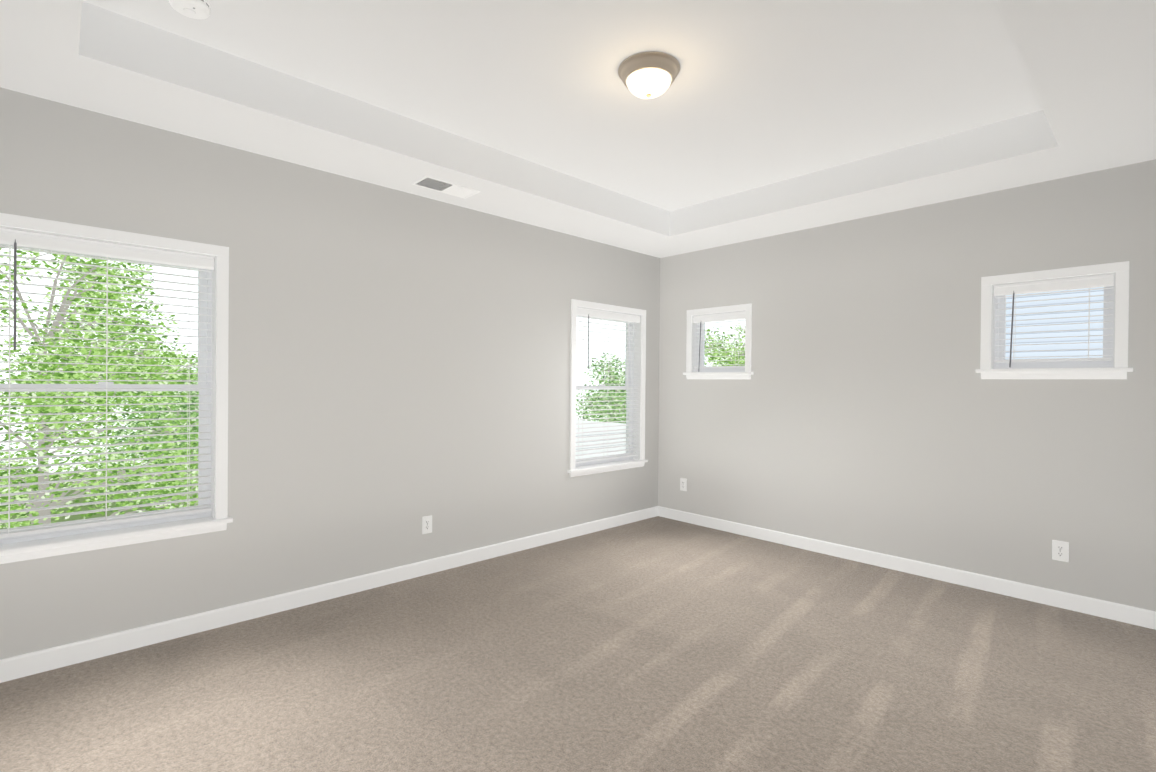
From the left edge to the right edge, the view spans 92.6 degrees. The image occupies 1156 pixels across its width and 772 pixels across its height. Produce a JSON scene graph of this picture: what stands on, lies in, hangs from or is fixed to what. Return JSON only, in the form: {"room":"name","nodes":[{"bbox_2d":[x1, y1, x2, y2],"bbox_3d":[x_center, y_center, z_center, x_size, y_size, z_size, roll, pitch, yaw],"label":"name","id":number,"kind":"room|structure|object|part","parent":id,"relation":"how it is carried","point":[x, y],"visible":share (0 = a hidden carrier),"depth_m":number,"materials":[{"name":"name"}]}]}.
{"room":"empty bedroom","nodes":[
{"label":"empty bedroom","id":0,"kind":"room"},
{"bbox_2d":[0,87,659,659],"bbox_3d":[-1.099,-0.159,4.130,5.570,3.065,0.160,0,0,-43],"label":"wall","id":1,"kind":"structure","parent":0,"point":[398,365],"depth_m":3.58,"materials":[{"name":"paint"}]},
{"bbox_2d":[0,213,232,563],"bbox_3d":[-2.435,0.015,2.849,1.094,1.616,0.214,0,0,-43],"label":"window","id":2,"kind":"structure","parent":1,"relation":"in","point":[36,549],"depth_m":2.99,"materials":[{"name":"white paint"}]},
{"bbox_3d":[-2.478,0.015,2.895,0.952,1.520,0.088,0,0,-43],"label":"left big window sash","id":3,"kind":"part","parent":2,"relation":"part of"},
{"bbox_2d":[0,245,212,537],"bbox_3d":[-2.421,0.027,2.835,0.910,1.362,0.050,0,0,-43],"label":"window blind","id":4,"kind":"object","parent":2,"relation":"attached to","point":[36,529],"visible":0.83,"depth_m":2.81,"materials":[{"name":"white plastic"}]},
{"bbox_2d":[0,228,213,269],"bbox_3d":[-2.411,-0.693,2.827,0.916,0.070,0.069,0,0,-43],"label":"blind valance","id":5,"kind":"object","parent":2,"relation":"attached to","point":[48,242],"visible":0.89,"depth_m":2.79,"materials":[{"name":"white plastic"}]},
{"bbox_2d":[8,245,10,533],"bbox_3d":[-2.655,0.006,2.576,0.002,1.371,0.002,0,0,-43],"label":"blind cord","id":6,"kind":"object","parent":5,"relation":"hanging from","point":[9,245],"depth_m":2.58,"materials":[{"name":"white fabric"}]},
{"bbox_2d":[14,239,16,349],"bbox_3d":[-2.626,-0.426,2.575,0.009,0.515,0.015,0,0,-43],"label":"blind wand","id":7,"kind":"object","parent":5,"relation":"hanging from","point":[15,265],"visible":1,"depth_m":2.57,"materials":[{"name":"grey plastic"}]},
{"bbox_2d":[106,257,107,521],"bbox_3d":[-2.402,0.007,2.815,0.002,1.371,0.002,0,0,-43],"label":"blind cord","id":8,"kind":"object","parent":5,"relation":"hanging from","point":[106,381],"depth_m":2.82,"materials":[{"name":"white plastic"}]},
{"bbox_2d":[187,267,189,506],"bbox_3d":[-2.149,0.008,3.054,0.002,1.371,0.002,0,0,-43],"label":"blind cord","id":9,"kind":"object","parent":5,"relation":"hanging from","point":[188,267],"depth_m":3.06,"materials":[{"name":"white fabric"}]},
{"bbox_2d":[0,226,216,518],"bbox_3d":[-2.420,0.004,2.834,0.952,1.496,0.088,0,0,-43],"label":"liner","id":10,"kind":"object","parent":2,"relation":"attached to","point":[213,416],"visible":0.7,"depth_m":3.12,"materials":[{"name":"white paint"}]},
{"bbox_2d":[0,506,657,682],"bbox_3d":[-1.052,1.323,4.074,5.250,0.103,0.014,0,0,-43],"label":"baseboard","id":11,"kind":"structure","parent":1,"relation":"attached to","point":[27,664],"depth_m":3.30,"materials":[{"name":"white paint"}]},
{"bbox_2d":[422,515,431,533],"bbox_3d":[-1.101,1.013,4.029,0.080,0.128,0.008,0,0,-43],"label":"electrical outlet","id":12,"kind":"object","parent":1,"relation":"attached to","point":[426,524],"visible":1,"depth_m":4.02,"materials":[{"name":"white plastic"}]},
{"bbox_2d":[568,299,647,476],"bbox_3d":[0.262,0.023,5.397,1.082,1.613,0.214,0,0,-43],"label":"window","id":13,"kind":"structure","parent":1,"relation":"in","point":[634,320],"depth_m":5.45,"materials":[{"name":"white paint"}]},
{"bbox_3d":[0.218,0.023,5.442,0.940,1.517,0.088,0,0,-43],"label":"sash","id":14,"kind":"part","parent":13,"relation":"part of","materials":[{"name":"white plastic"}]},
{"bbox_2d":[575,316,637,463],"bbox_3d":[0.275,0.037,5.382,0.898,1.362,0.050,0,0,-43],"label":"blind","id":15,"kind":"object","parent":13,"relation":"attached to","point":[633,389],"depth_m":5.46,"materials":[{"name":"white plastic"}]},
{"bbox_2d":[82,0,1042,210],"bbox_3d":[0.305,-1.622,2.664,3.970,0.100,2.670,0,0,-43],"label":"ceiling","id":16,"kind":"structure","parent":0,"point":[758,93],"depth_m":2.77,"materials":[{"name":"white paint"}]},
{"bbox_2d":[168,0,210,18],"bbox_3d":[-1.601,-1.564,2.275,0.148,0.045,0.148,0,0,-43],"label":"smoke detector","id":17,"kind":"object","parent":16,"relation":"attached to","point":[197,9],"visible":1,"depth_m":2.26,"materials":[{"name":"white plastic"}]},
{"bbox_2d":[618,51,679,98],"bbox_3d":[0.352,-1.502,2.741,0.306,0.140,0.306,0,0,-43],"label":"flush-mount light","id":18,"kind":"object","parent":16,"relation":"attached to","point":[648,75],"visible":1,"depth_m":2.66,"materials":[{"name":"white glass"}]},
{"bbox_2d":[0,516,1155,771],"bbox_3d":[0.282,1.453,2.663,5.570,0.120,4.220,0,0,-43],"label":"floor","id":19,"kind":"structure","parent":0,"point":[658,644],"depth_m":2.61,"materials":[{"name":"carpet"}]},
{"bbox_2d":[0,0,1155,257],"bbox_3d":[0.307,-1.509,2.647,5.250,0.325,3.900,0,0,-43],"label":"ceiling","id":20,"kind":"structure","parent":0,"point":[1090,66],"depth_m":3.02,"materials":[{"name":"white paint"}]},
{"bbox_2d":[412,176,480,198],"bbox_3d":[-0.901,-1.358,3.790,0.415,0.010,0.202,0,0,-43],"label":"ceiling vent","id":21,"kind":"object","parent":20,"relation":"in","point":[438,185],"visible":1,"depth_m":3.78,"materials":[{"name":"white plastic"}]},
{"bbox_2d":[417,178,452,190],"bbox_3d":[-0.969,-1.362,3.725,0.194,0.003,0.170,0,0,-43],"label":"grille","id":22,"kind":"object","parent":21,"relation":"attached to","point":[434,184],"depth_m":3.72,"materials":[{"name":"grey metal"}]},
{"bbox_2d":[658,159,1155,610],"bbox_3d":[2.262,-0.132,4.512,0.160,3.065,3.900,0,0,-43],"label":"wall","id":23,"kind":"structure","parent":0,"point":[865,407],"depth_m":4.07,"materials":[{"name":"paint"}]},
{"bbox_2d":[680,478,686,490],"bbox_3d":[1.076,1.007,5.640,0.008,0.128,0.080,0,0,-43],"label":"electrical outlet","id":24,"kind":"object","parent":23,"relation":"attached to","point":[683,484],"visible":1,"depth_m":5.64,"materials":[{"name":"white plastic"}]},
{"bbox_2d":[683,303,753,378],"bbox_3d":[1.405,-0.414,5.398,0.214,0.700,0.758,0,0,-43],"label":"window","id":25,"kind":"structure","parent":23,"relation":"in","point":[746,374],"depth_m":5.37,"materials":[{"name":"white paint"}]},
{"bbox_2d":[692,310,744,371],"bbox_3d":[1.390,-0.425,5.384,0.088,0.580,0.616,0,0,-43],"label":"liner","id":26,"kind":"object","parent":25,"relation":"attached to","point":[694,350],"visible":0.24,"depth_m":5.58,"materials":[{"name":"white paint"}]},
{"bbox_2d":[693,312,744,322],"bbox_3d":[1.389,-0.664,5.379,0.069,0.070,0.580,0,0,-43],"label":"blind valance","id":27,"kind":"object","parent":25,"relation":"attached to","point":[721,317],"visible":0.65,"depth_m":5.35,"materials":[{"name":"white plastic"}]},
{"bbox_2d":[698,322,700,371],"bbox_3d":[1.216,-0.400,5.505,0.024,0.513,0.008,1,0,23],"label":"blind wand","id":28,"kind":"object","parent":27,"relation":"hanging from","point":[699,345],"visible":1,"depth_m":5.50,"materials":[{"name":"grey plastic"}]},
{"bbox_2d":[703,322,738,365],"bbox_3d":[1.391,-0.420,5.384,0.055,0.458,0.362,0,0,-43],"label":"cord","id":29,"kind":"object","parent":27,"relation":"hanging from","point":[735,342],"visible":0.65,"depth_m":5.27,"materials":[{"name":"white fabric"}]},
{"bbox_2d":[694,320,744,367],"bbox_3d":[1.390,-0.400,5.384,0.050,0.449,0.574,0,0,-43],"label":"window blind","id":30,"kind":"object","parent":25,"relation":"attached to","point":[720,347],"visible":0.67,"depth_m":5.37,"materials":[{"name":"white plastic"}]},
{"bbox_3d":[1.452,-0.413,5.443,0.084,0.604,0.616,0,0,-43],"label":"small back window sash","id":31,"kind":"part","parent":25,"relation":"part of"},
{"bbox_2d":[658,506,1155,629],"bbox_3d":[2.191,1.348,4.455,0.014,0.103,3.886,0,0,-43],"label":"baseboard","id":32,"kind":"structure","parent":23,"relation":"attached to","point":[1142,617],"depth_m":3.98,"materials":[{"name":"white paint"}]},
{"bbox_2d":[975,261,1132,378],"bbox_3d":[3.094,-0.395,3.611,0.214,0.705,0.768,0,0,-43],"label":"window","id":33,"kind":"structure","parent":23,"relation":"in","point":[1121,369],"depth_m":3.52,"materials":[{"name":"white paint"}]},
{"bbox_2d":[991,272,1115,368],"bbox_3d":[3.079,-0.406,3.596,0.088,0.585,0.626,0,0,-43],"label":"liner","id":34,"kind":"object","parent":33,"relation":"attached to","point":[993,334],"visible":0.41,"depth_m":3.75,"materials":[{"name":"white paint"}]},
{"bbox_2d":[994,287,1112,362],"bbox_3d":[3.079,-0.384,3.597,0.050,0.449,0.584,0,0,-43],"label":"window blind","id":35,"kind":"object","parent":33,"relation":"attached to","point":[1060,359],"visible":0.98,"depth_m":3.57,"materials":[{"name":"white plastic"}]},
{"bbox_2d":[994,274,1113,295],"bbox_3d":[3.077,-0.648,3.592,0.069,0.070,0.590,0,0,-43],"label":"blind valance","id":36,"kind":"object","parent":33,"relation":"attached to","point":[1067,284],"visible":0.93,"depth_m":3.55,"materials":[{"name":"white plastic"}]},
{"bbox_2d":[1009,291,1014,366],"bbox_3d":[2.914,-0.382,3.707,0.024,0.515,0.008,1,0,23],"label":"blind wand","id":37,"kind":"object","parent":36,"relation":"hanging from","point":[1011,329],"visible":1,"depth_m":3.71,"materials":[{"name":"grey plastic"}]},
{"bbox_2d":[1013,295,1015,359],"bbox_3d":[2.933,-0.406,3.713,0.002,0.458,0.002,0,0,-43],"label":"blind cord","id":38,"kind":"object","parent":36,"relation":"hanging from","point":[1014,295],"depth_m":3.75,"materials":[{"name":"white plastic"}]},
{"bbox_2d":[1088,298,1089,354],"bbox_3d":[3.187,-0.403,3.444,0.002,0.458,0.002,0,0,-43],"label":"blind cord","id":39,"kind":"object","parent":36,"relation":"hanging from","point":[1088,326],"depth_m":3.44,"materials":[{"name":"white fabric"}]},
{"bbox_3d":[3.141,-0.394,3.655,0.084,0.609,0.626,0,0,-43],"label":"small back window sash","id":40,"kind":"part","parent":33,"relation":"part of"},
{"bbox_2d":[1052,540,1068,561],"bbox_3d":[3.078,1.052,3.522,0.008,0.128,0.080,0,0,-43],"label":"electrical outlet","id":41,"kind":"object","parent":23,"relation":"attached to","point":[1060,550],"visible":1,"depth_m":3.52,"materials":[{"name":"white plastic"}]},
{"label":"outside","id":42,"kind":"structure","parent":0,"visible":0},
{"bbox_2d":[0,467,191,528],"bbox_3d":[0.816,5.481,5.904,80.000,0.200,80.000,0,0,-43],"label":"ground","id":43,"kind":"structure","parent":42,"point":[75,517],"depth_m":23.21,"materials":[{"name":"green plant"}]},
{"bbox_2d":[0,245,198,527],"bbox_3d":[-7.051,1.578,7.580,4.234,7.459,3.150,0,0,-43],"label":"tree","id":44,"kind":"object","parent":43,"relation":"on","point":[79,367],"depth_m":7.48,"materials":[{"name":"green plant"}]},
{"bbox_2d":[79,355,198,511],"bbox_3d":[-8.163,2.174,12.424,5.348,6.203,4.135,0,0,-43],"label":"tree","id":45,"kind":"object","parent":43,"relation":"on","point":[164,415],"depth_m":11.00,"materials":[{"name":"green plant"}]},
{"bbox_2d":[575,420,625,458],"bbox_3d":[-1.325,3.058,11.347,3.950,4.550,4.100,0,0,-43],"label":"house","id":46,"kind":"structure","parent":43,"relation":"on","point":[601,441],"depth_m":10.25,"materials":[{"name":"white"}]},
{"bbox_2d":[576,352,625,423],"bbox_3d":[1.060,2.267,13.528,3.262,6.160,2.887,0,0,-43],"label":"tree","id":47,"kind":"object","parent":43,"relation":"on","point":[614,380],"depth_m":13.18,"materials":[{"name":"green plant"}]},
{"bbox_2d":[705,323,744,365],"bbox_3d":[3.936,1.887,13.471,2.434,6.970,2.890,0,0,-43],"label":"tree","id":48,"kind":"object","parent":43,"relation":"on","point":[723,353],"depth_m":13.47,"materials":[{"name":"green plant"}]},
{"bbox_2d":[1005,287,1103,359],"bbox_3d":[9.778,0.743,6.775,6.300,9.420,7.550,0,0,-43],"label":"house","id":49,"kind":"structure","parent":43,"relation":"on","point":[1060,352],"depth_m":6.73,"materials":[{"name":"white"}]}
]}

